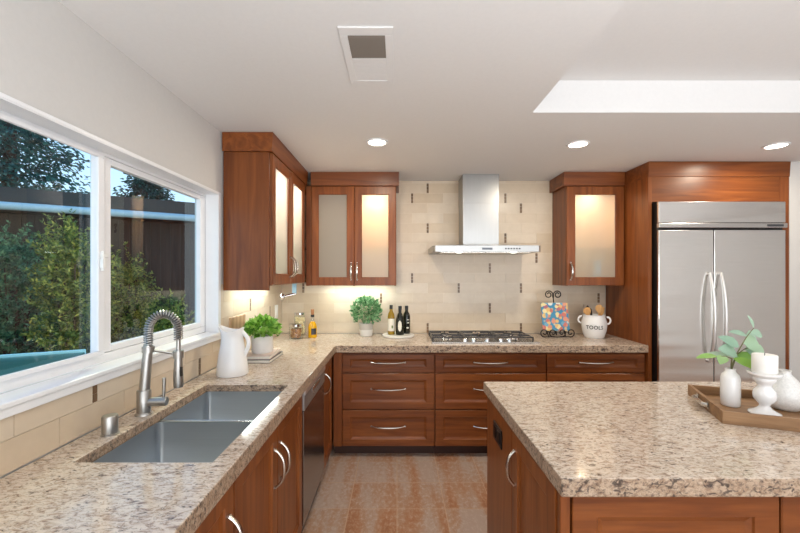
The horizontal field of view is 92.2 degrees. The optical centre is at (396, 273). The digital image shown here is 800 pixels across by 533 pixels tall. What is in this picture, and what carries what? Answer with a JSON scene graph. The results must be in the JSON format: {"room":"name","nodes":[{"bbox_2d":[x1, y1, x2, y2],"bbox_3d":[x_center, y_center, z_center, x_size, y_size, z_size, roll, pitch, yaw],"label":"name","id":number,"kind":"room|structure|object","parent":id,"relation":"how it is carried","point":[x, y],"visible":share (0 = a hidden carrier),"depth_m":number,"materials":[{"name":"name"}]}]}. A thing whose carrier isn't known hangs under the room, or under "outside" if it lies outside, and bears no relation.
{"room":"kitchen","nodes":[
{"label":"kitchen","id":0,"kind":"room"},
{"bbox_2d":[0,0,281,478],"bbox_3d":[-1.225,0.301,-0.200,0.150,2.471,8.400,0,0,0],"label":"wall","id":1,"kind":"structure","parent":0,"point":[52,61],"depth_m":1.49,"materials":[{"name":"white paint"}]},
{"bbox_2d":[0,92,220,419],"bbox_3d":[-1.194,-0.053,1.613,0.133,0.947,1.805,0,0,0],"label":"window","id":2,"kind":"structure","parent":1,"relation":"in","point":[105,155],"depth_m":1.59,"materials":[{"name":"white plastic"}]},
{"bbox_2d":[0,284,281,476],"bbox_3d":[-1.153,0.328,1.175,0.006,0.521,5.349,0,0,0],"label":"tile backsplash","id":3,"kind":"structure","parent":1,"relation":"attached to","point":[17,451],"depth_m":1.48,"materials":[{"name":"beige tile"}]},
{"bbox_2d":[222,132,307,289],"bbox_3d":[-0.961,-0.411,3.186,0.374,1.041,1.322,0,0,0],"label":"upper cabinet","id":4,"kind":"object","parent":1,"relation":"attached to","point":[264,189],"visible":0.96,"depth_m":2.54,"materials":[{"name":"brown wood"}]},
{"bbox_2d":[280,283,297,299],"bbox_3d":[-0.928,0.152,3.307,0.153,0.145,0.057,0,0,-13],"label":"paper towel holder","id":5,"kind":"object","parent":4,"relation":"attached to","point":[294,286],"visible":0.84,"depth_m":3.31,"materials":[{"name":"silver metal"}]},
{"bbox_2d":[275,305,277,317],"bbox_3d":[-1.144,0.357,3.660,0.010,0.124,0.080,0,0,0],"label":"wall switch","id":6,"kind":"object","parent":1,"relation":"attached to","point":[276,306],"visible":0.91,"depth_m":3.64,"materials":[{"name":"white plastic"}]},
{"bbox_2d":[251,334,272,353],"bbox_3d":[-0.945,0.488,2.700,0.148,0.118,0.148,0,0,0],"label":"pot","id":7,"kind":"object","parent":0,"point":[263,344],"depth_m":2.64,"materials":[{"name":"white ceramic"}]},
{"bbox_2d":[302,439,486,532],"bbox_3d":[2.050,1.597,-0.200,6.700,0.120,8.400,0,0,0],"label":"floor","id":8,"kind":"structure","parent":0,"point":[357,492],"depth_m":2.70,"materials":[{"name":"wood"}]},
{"bbox_2d":[194,484,243,532],"bbox_3d":[-0.817,1.095,0.798,0.664,0.883,0.936,0,0,0],"label":"base cabinet","id":9,"kind":"object","parent":8,"relation":"on","point":[220,519],"visible":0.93,"depth_m":1.19,"materials":[{"name":"brown wood"}]},
{"bbox_2d":[233,396,301,532],"bbox_3d":[-0.817,1.095,1.723,0.664,0.883,0.910,0,0,0],"label":"base cabinet","id":10,"kind":"object","parent":8,"relation":"on","point":[267,494],"visible":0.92,"depth_m":1.68,"materials":[{"name":"brown wood"}]},
{"bbox_2d":[301,366,324,532],"bbox_3d":[-0.825,1.097,2.496,0.608,0.881,0.616,0,0,0],"label":"dishwasher","id":11,"kind":"object","parent":8,"relation":"on","point":[313,397],"visible":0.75,"depth_m":2.42,"materials":[{"name":"silver metal"}]},
{"bbox_2d":[324,355,333,468],"bbox_3d":[-0.817,1.095,3.330,0.664,0.883,1.036,0,0,0],"label":"base cabinet","id":12,"kind":"object","parent":8,"relation":"on","point":[329,367],"visible":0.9,"depth_m":3.07,"materials":[{"name":"brown wood"}]},
{"bbox_2d":[0,333,647,532],"bbox_3d":[0.467,0.587,1.474,3.232,0.130,4.749,0,0,0],"label":"countertop","id":13,"kind":"structure","parent":12,"relation":"on","point":[63,490],"depth_m":1.20,"materials":[{"name":"stone"}]},
{"bbox_2d":[134,310,183,416],"bbox_3d":[-1.014,0.373,1.642,0.181,0.439,0.071,0,0,-17],"label":"kitchen faucet","id":14,"kind":"object","parent":13,"relation":"on","point":[145,401],"visible":1,"depth_m":1.63,"materials":[{"name":"metal"}]},
{"bbox_2d":[92,391,281,461],"bbox_3d":[-0.801,0.727,1.635,0.431,0.203,0.838,0,0,0],"label":"sink","id":15,"kind":"object","parent":13,"relation":"in","point":[200,430],"visible":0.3,"depth_m":1.63,"materials":[{"name":"metal"}]},
{"bbox_2d":[216,325,250,377],"bbox_3d":[-0.972,0.447,2.275,0.180,0.290,0.180,0,0,-45],"label":"pitcher","id":16,"kind":"object","parent":13,"relation":"on","point":[232,362],"visible":1,"depth_m":2.22,"materials":[{"name":"white ceramic"}]},
{"bbox_2d":[229,314,245,343],"bbox_3d":[-1.123,0.442,2.700,0.028,0.300,0.250,0,0,0],"label":"cutting board","id":17,"kind":"object","parent":13,"relation":"on","point":[236,322],"visible":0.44,"depth_m":2.68,"materials":[{"name":"brown wood"}]},
{"bbox_2d":[248,351,282,362],"bbox_3d":[-0.945,0.581,2.700,0.205,0.022,0.300,0,0,0],"label":"book","id":18,"kind":"object","parent":13,"relation":"on","point":[279,354],"visible":0.32,"depth_m":2.57,"materials":[{"name":"white paper"}]},
{"bbox_2d":[247,348,279,359],"bbox_3d":[-0.950,0.558,2.705,0.190,0.022,0.280,0,0,-3],"label":"book","id":19,"kind":"object","parent":18,"relation":"on","point":[250,356],"visible":0.5,"depth_m":2.59,"materials":[{"name":"white paper"}]},
{"bbox_2d":[243,313,282,353],"bbox_3d":[-0.945,0.411,2.698,0.273,0.271,0.278,0,0,0],"label":"potted herb","id":20,"kind":"object","parent":19,"relation":"on","point":[262,339],"visible":0.97,"depth_m":2.64,"materials":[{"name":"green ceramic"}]},
{"bbox_2d":[289,323,302,326],"bbox_3d":[-0.926,0.524,3.530,0.126,0.135,0.126,0,0,0],"label":"storage jar","id":21,"kind":"object","parent":13,"relation":"on","point":[291,324],"visible":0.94,"depth_m":3.48,"materials":[{"name":"clear glass"}]},
{"bbox_2d":[290,327,301,337],"bbox_3d":[-0.926,0.539,3.530,0.102,0.094,0.101,0,0,0],"label":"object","id":22,"kind":"object","parent":21,"relation":"in","point":[295,333],"visible":1,"depth_m":3.50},
{"bbox_2d":[294,312,305,314],"bbox_3d":[-0.926,0.479,3.672,0.106,0.225,0.106,0,0,0],"label":"storage jar","id":23,"kind":"object","parent":13,"relation":"on","point":[295,313],"visible":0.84,"depth_m":3.64,"materials":[{"name":"silver glass"}]},
{"bbox_2d":[295,317,304,334],"bbox_3d":[-0.926,0.494,3.672,0.094,0.176,0.090,0,0,0],"label":"pasta","id":24,"kind":"object","parent":23,"relation":"in","point":[298,319],"visible":0.42,"depth_m":3.65,"materials":[{"name":"beige food"}]},
{"bbox_2d":[308,309,316,337],"bbox_3d":[-0.790,0.461,3.600,0.080,0.262,0.081,0,0,0],"label":"oil bottle","id":25,"kind":"object","parent":13,"relation":"on","point":[312,327],"visible":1,"depth_m":3.57,"materials":[{"name":"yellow glass"}]},
{"bbox_2d":[349,295,382,336],"bbox_3d":[-0.299,0.391,3.697,0.328,0.403,0.335,0,0,0],"label":"boxwood","id":26,"kind":"object","parent":13,"relation":"on","point":[365,327],"visible":1,"depth_m":3.65,"materials":[{"name":"green plant"}]},
{"bbox_2d":[359,329,372,336],"bbox_3d":[-0.297,0.561,3.700,0.130,0.062,0.130,0,0,0],"label":"pot","id":27,"kind":"object","parent":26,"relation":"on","point":[363,332],"depth_m":3.65,"materials":[{"name":"white ceramic"}]},
{"bbox_2d":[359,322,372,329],"bbox_3d":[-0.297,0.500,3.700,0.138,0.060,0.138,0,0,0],"label":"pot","id":28,"kind":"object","parent":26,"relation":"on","point":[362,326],"depth_m":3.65,"materials":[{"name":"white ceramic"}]},
{"bbox_2d":[382,332,413,338],"bbox_3d":[0.012,0.582,3.665,0.304,0.021,0.304,0,0,0],"label":"serving board","id":29,"kind":"object","parent":13,"relation":"on","point":[385,335],"visible":0.78,"depth_m":3.58,"materials":[{"name":"stone"}]},
{"bbox_2d":[388,305,394,334],"bbox_3d":[-0.055,0.431,3.639,0.066,0.278,0.067,0,0,0],"label":"oil bottle","id":30,"kind":"object","parent":29,"relation":"on","point":[391,318],"visible":1,"depth_m":3.62,"materials":[{"name":"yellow glass"}]},
{"bbox_2d":[396,306,403,334],"bbox_3d":[0.028,0.436,3.630,0.082,0.268,0.083,0,0,0],"label":"oil bottle","id":31,"kind":"object","parent":29,"relation":"on","point":[399,320],"visible":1,"depth_m":3.60,"materials":[{"name":"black glass"}]},
{"bbox_2d":[403,306,409,333],"bbox_3d":[0.092,0.438,3.700,0.068,0.266,0.069,0,0,0],"label":"oil bottle","id":32,"kind":"object","parent":29,"relation":"on","point":[406,315],"visible":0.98,"depth_m":3.67,"materials":[{"name":"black glass"}]},
{"bbox_2d":[427,330,539,343],"bbox_3d":[0.756,0.572,3.527,0.922,0.041,0.525,0,0,0],"label":"gas cooktop","id":33,"kind":"object","parent":13,"relation":"in","point":[436,337],"visible":1,"depth_m":3.41,"materials":[{"name":"silver metal"}]},
{"bbox_2d":[540,290,574,336],"bbox_3d":[1.492,0.374,3.669,0.320,0.434,0.192,0,0,0],"label":"stand","id":34,"kind":"object","parent":13,"relation":"on","point":[564,332],"visible":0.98,"depth_m":3.58,"materials":[{"name":"black metal"}]},
{"bbox_2d":[541,303,569,330],"bbox_3d":[1.487,0.401,3.622,0.250,0.259,0.068,0,0,0],"label":"book","id":35,"kind":"object","parent":34,"relation":"on","point":[555,316],"visible":1,"depth_m":3.62,"materials":[{"name":"multicoloured paper"}]},
{"bbox_2d":[577,314,610,338],"bbox_3d":[1.843,0.485,3.599,0.218,0.213,0.219,0,0,-17],"label":"utensil crock","id":36,"kind":"object","parent":13,"relation":"on","point":[594,326],"visible":0.97,"depth_m":3.52,"materials":[{"name":"white ceramic"}]},
{"bbox_2d":[583,307,590,314],"bbox_3d":[1.779,0.440,3.586,0.084,0.264,0.024,0,0,15],"label":"spoon","id":37,"kind":"object","parent":36,"relation":"in","point":[587,310],"visible":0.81,"depth_m":3.58,"materials":[{"name":"brown wood"}]},
{"bbox_2d":[595,305,602,315],"bbox_3d":[1.882,0.428,3.592,0.076,0.287,0.031,0,0,-22],"label":"wooden spoon","id":38,"kind":"object","parent":36,"relation":"in","point":[598,308],"visible":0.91,"depth_m":3.59,"materials":[{"name":"brown wood"}]},
{"bbox_2d":[334,353,433,452],"bbox_3d":[-0.108,1.095,3.511,0.848,0.883,0.676,0,0,0],"label":"base cabinet","id":39,"kind":"object","parent":8,"relation":"on","point":[384,402],"visible":0.99,"depth_m":3.23,"materials":[{"name":"brown wood"}]},
{"bbox_2d":[434,353,545,452],"bbox_3d":[0.784,1.095,3.511,0.933,0.883,0.676,0,0,0],"label":"base cabinet","id":40,"kind":"object","parent":8,"relation":"on","point":[460,398],"visible":0.56,"depth_m":3.23,"materials":[{"name":"brown wood"}]},
{"bbox_2d":[545,353,644,381],"bbox_3d":[1.667,1.095,3.511,0.829,0.883,0.676,0,0,0],"label":"base cabinet","id":41,"kind":"object","parent":8,"relation":"on","point":[560,367],"visible":0.33,"depth_m":3.23,"materials":[{"name":"brown wood"}]},
{"bbox_2d":[487,397,799,532],"bbox_3d":[1.504,1.093,1.617,2.109,0.887,0.935,0,0,0],"label":"kitchen island","id":42,"kind":"object","parent":8,"relation":"on","point":[521,498],"visible":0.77,"depth_m":1.16,"materials":[{"name":"brown wood"}]},
{"bbox_2d":[493,420,501,449],"bbox_3d":[0.482,0.772,1.855,0.009,0.086,0.144,0,0,0],"label":"power outlet","id":43,"kind":"object","parent":42,"relation":"attached to","point":[497,433],"visible":1,"depth_m":1.83,"materials":[{"name":"black plastic"}]},
{"bbox_2d":[497,431,499,443],"bbox_3d":[0.479,0.772,1.819,0.003,0.052,0.034,0,0,0],"label":"socket","id":44,"kind":"object","parent":43,"relation":"attached to","point":[498,432],"depth_m":1.81,"materials":[{"name":"black plastic"}]},
{"bbox_2d":[484,382,799,496],"bbox_3d":[1.548,0.620,1.618,2.144,0.056,1.008,0,0,0],"label":"island countertop","id":45,"kind":"structure","parent":42,"relation":"on","point":[589,439],"depth_m":1.35,"materials":[{"name":"stone"}]},
{"bbox_2d":[688,384,799,431],"bbox_3d":[1.649,0.567,1.598,0.677,0.050,0.400,0,0,21],"label":"serving tray","id":46,"kind":"object","parent":45,"relation":"on","point":[708,397],"visible":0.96,"depth_m":1.57,"materials":[{"name":"brown wood"}]},
{"bbox_2d":[720,367,740,407],"bbox_3d":[1.472,0.498,1.700,0.072,0.163,0.072,0,0,0],"label":"bud vase","id":47,"kind":"object","parent":46,"relation":"on","point":[730,380],"visible":1,"depth_m":1.68,"materials":[{"name":"white ceramic"}]},
{"bbox_2d":[696,315,763,368],"bbox_3d":[1.473,0.373,1.682,0.365,0.392,0.140,0,0,0],"label":"branch","id":48,"kind":"object","parent":47,"relation":"in","point":[743,358],"visible":0.85,"depth_m":1.69,"materials":[{"name":"green plant"}]},
{"bbox_2d":[746,369,783,415],"bbox_3d":[1.520,0.492,1.592,0.114,0.175,0.114,0,0,0],"label":"candle holder","id":49,"kind":"object","parent":46,"relation":"on","point":[763,393],"visible":0.84,"depth_m":1.57,"materials":[{"name":"white ceramic"}]},
{"bbox_2d":[751,352,777,374],"bbox_3d":[1.520,0.367,1.592,0.082,0.082,0.082,0,0,0],"label":"pillar candle","id":50,"kind":"object","parent":49,"relation":"on","point":[762,363],"visible":1,"depth_m":1.56,"materials":[{"name":"white wax"}]},
{"bbox_2d":[771,369,799,411],"bbox_3d":[1.672,0.497,1.660,0.144,0.165,0.144,0,0,0],"label":"round vase","id":51,"kind":"object","parent":46,"relation":"on","point":[787,388],"visible":0.7,"depth_m":1.62,"materials":[{"name":"white ceramic"}]},
{"bbox_2d":[606,161,790,381],"bbox_3d":[2.673,0.302,3.517,1.174,2.469,0.662,0,0,0],"label":"refrigerator surround","id":52,"kind":"object","parent":8,"relation":"on","point":[629,305],"visible":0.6,"depth_m":3.20,"materials":[{"name":"brown wood"}]},
{"bbox_2d":[652,202,787,381],"bbox_3d":[2.645,0.473,3.432,1.042,2.128,0.757,0,0,0],"label":"refrigerator","id":53,"kind":"object","parent":8,"relation":"on","point":[715,265],"visible":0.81,"depth_m":3.13,"materials":[{"name":"silver metal"}]},
{"bbox_2d":[58,0,799,180],"bbox_3d":[2.050,-1.077,-0.200,6.700,0.285,8.400,0,0,0],"label":"ceiling","id":54,"kind":"structure","parent":0,"point":[501,87],"depth_m":1.96,"materials":[{"name":"paint"}]},
{"bbox_2d":[337,26,393,84],"bbox_3d":[-0.120,-0.929,1.670,0.210,0.008,0.440,0,0,0],"label":"ceiling vent","id":55,"kind":"object","parent":54,"relation":"in","point":[367,50],"visible":1,"depth_m":1.62,"materials":[{"name":"paint"}]},
{"bbox_2d":[366,138,387,145],"bbox_3d":[-0.141,-0.930,2.724,0.156,0.008,0.156,0,0,0],"label":"recessed light","id":56,"kind":"object","parent":54,"relation":"in","point":[374,141],"visible":1,"depth_m":2.72,"materials":[{"name":"beige"}]},
{"bbox_2d":[566,140,589,147],"bbox_3d":[1.300,-0.930,2.766,0.156,0.008,0.156,0,0,0],"label":"recessed light","id":57,"kind":"object","parent":54,"relation":"in","point":[582,143],"visible":1,"depth_m":2.76,"materials":[{"name":"beige"}]},
{"bbox_2d":[762,142,790,149],"bbox_3d":[2.755,-0.930,2.798,0.156,0.008,0.156,0,0,0],"label":"recessed light","id":58,"kind":"object","parent":54,"relation":"in","point":[780,144],"visible":1,"depth_m":2.79,"materials":[{"name":"beige"}]},
{"bbox_2d":[281,181,605,333],"bbox_3d":[1.051,0.301,3.925,4.418,2.471,0.150,0,0,0],"label":"wall","id":59,"kind":"structure","parent":0,"point":[459,293],"depth_m":3.85,"materials":[{"name":"beige tile"}]},
{"bbox_2d":[306,172,398,285],"bbox_3d":[-0.409,-0.411,3.660,0.854,1.041,0.379,0,0,0],"label":"upper cabinet","id":60,"kind":"object","parent":59,"relation":"attached to","point":[351,216],"visible":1,"depth_m":3.52,"materials":[{"name":"brown wood"}]},
{"bbox_2d":[319,248,346,249],"bbox_3d":[-0.611,-0.239,3.699,0.406,0.007,0.273,0,0,0],"label":"shelf","id":61,"kind":"object","parent":60,"relation":"attached to","point":[319,248],"depth_m":3.64,"materials":[{"name":"beige wood"}]},
{"bbox_2d":[362,248,387,249],"bbox_3d":[-0.206,-0.239,3.699,0.352,0.007,0.273,0,0,0],"label":"shelf","id":62,"kind":"object","parent":60,"relation":"attached to","point":[362,248],"depth_m":3.64,"materials":[{"name":"beige wood"}]},
{"bbox_2d":[428,174,540,254],"bbox_3d":[0.785,-0.559,3.597,0.942,0.748,0.502,0,0,0],"label":"range hood","id":63,"kind":"object","parent":59,"relation":"attached to","point":[478,193],"visible":1,"depth_m":3.60,"materials":[{"name":"metal"}]},
{"bbox_2d":[549,172,624,285],"bbox_3d":[1.803,-0.411,3.660,0.560,1.041,0.379,0,0,0],"label":"upper cabinet","id":64,"kind":"object","parent":59,"relation":"attached to","point":[588,207],"visible":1,"depth_m":3.63,"materials":[{"name":"brown wood"}]},
{"bbox_2d":[575,248,613,249],"bbox_3d":[1.818,-0.239,3.699,0.486,0.007,0.273,0,0,0],"label":"shelf","id":65,"kind":"object","parent":64,"relation":"attached to","point":[575,248],"depth_m":3.62,"materials":[{"name":"beige wood"}]},
{"bbox_2d":[592,260,601,276],"bbox_3d":[1.913,-0.029,3.682,0.080,0.200,0.080,0,0,0],"label":"glass tumbler","id":66,"kind":"object","parent":64,"relation":"in","point":[597,264],"visible":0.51,"depth_m":3.65,"materials":[{"name":"clear glass"}]},
{"bbox_2d":[789,162,799,381],"bbox_3d":[4.331,0.301,3.275,2.138,2.471,0.150,0,0,0],"label":"wall","id":67,"kind":"structure","parent":0,"point":[794,179],"depth_m":3.20,"materials":[{"name":"white paint"}]},
{"label":"outside","id":68,"kind":"structure","parent":0,"visible":0},
{"bbox_3d":[-8.651,1.762,8.000,14.698,0.150,28.000,0,0,0],"label":"garden","id":69,"kind":"object","parent":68,"visible":0},
{"bbox_2d":[0,220,58,354],"bbox_3d":[-4.954,0.498,4.996,1.074,2.381,0.986,0,0,42],"label":"bush","id":70,"kind":"object","parent":69,"relation":"on","point":[11,308],"visible":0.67,"depth_m":4.91,"materials":[{"name":"green plant"}]},
{"bbox_2d":[0,349,85,375],"bbox_3d":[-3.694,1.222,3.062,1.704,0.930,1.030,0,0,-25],"label":"swimming pool","id":71,"kind":"object","parent":69,"relation":"on","point":[9,363],"visible":0.32,"depth_m":3.52,"materials":[{"name":"teal liquid"}]},
{"bbox_2d":[0,119,89,193],"bbox_3d":[-10.496,-3.689,10.565,4.582,10.757,4.857,0,0,38],"label":"conifer tree","id":72,"kind":"object","parent":69,"relation":"on","point":[11,163],"visible":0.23,"depth_m":10.54,"materials":[{"name":"green plant"}]},
{"bbox_2d":[17,208,121,353],"bbox_3d":[-3.875,0.462,4.592,0.971,2.452,0.960,0,0,-28],"label":"bush","id":73,"kind":"object","parent":69,"relation":"on","point":[71,336],"visible":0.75,"depth_m":4.44,"materials":[{"name":"green plant"}]},
{"bbox_2d":[0,186,194,351],"bbox_3d":[-6.910,0.127,6.103,10.800,3.120,3.472,0,0,-31],"label":"fence","id":74,"kind":"object","parent":69,"relation":"on","point":[163,231],"visible":0.2,"depth_m":6.17,"materials":[{"name":"brown wood"}]},
{"bbox_2d":[111,242,164,342],"bbox_3d":[-4.000,0.600,5.687,0.927,2.177,1.001,0,0,-3],"label":"bush","id":75,"kind":"object","parent":69,"relation":"on","point":[132,318],"visible":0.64,"depth_m":5.62,"materials":[{"name":"green plant"}]},
{"bbox_2d":[112,172,174,200],"bbox_3d":[-10.264,-1.503,15.696,4.442,6.388,4.519,0,0,-16],"label":"conifer tree","id":76,"kind":"object","parent":69,"relation":"on","point":[141,187],"visible":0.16,"depth_m":15.21,"materials":[{"name":"green plant"}]},
{"bbox_2d":[142,288,194,332],"bbox_3d":[-3.099,0.939,5.277,0.789,1.497,0.773,0,0,0],"label":"bush","id":77,"kind":"object","parent":69,"relation":"on","point":[166,322],"visible":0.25,"depth_m":5.26,"materials":[{"name":"green plant"}]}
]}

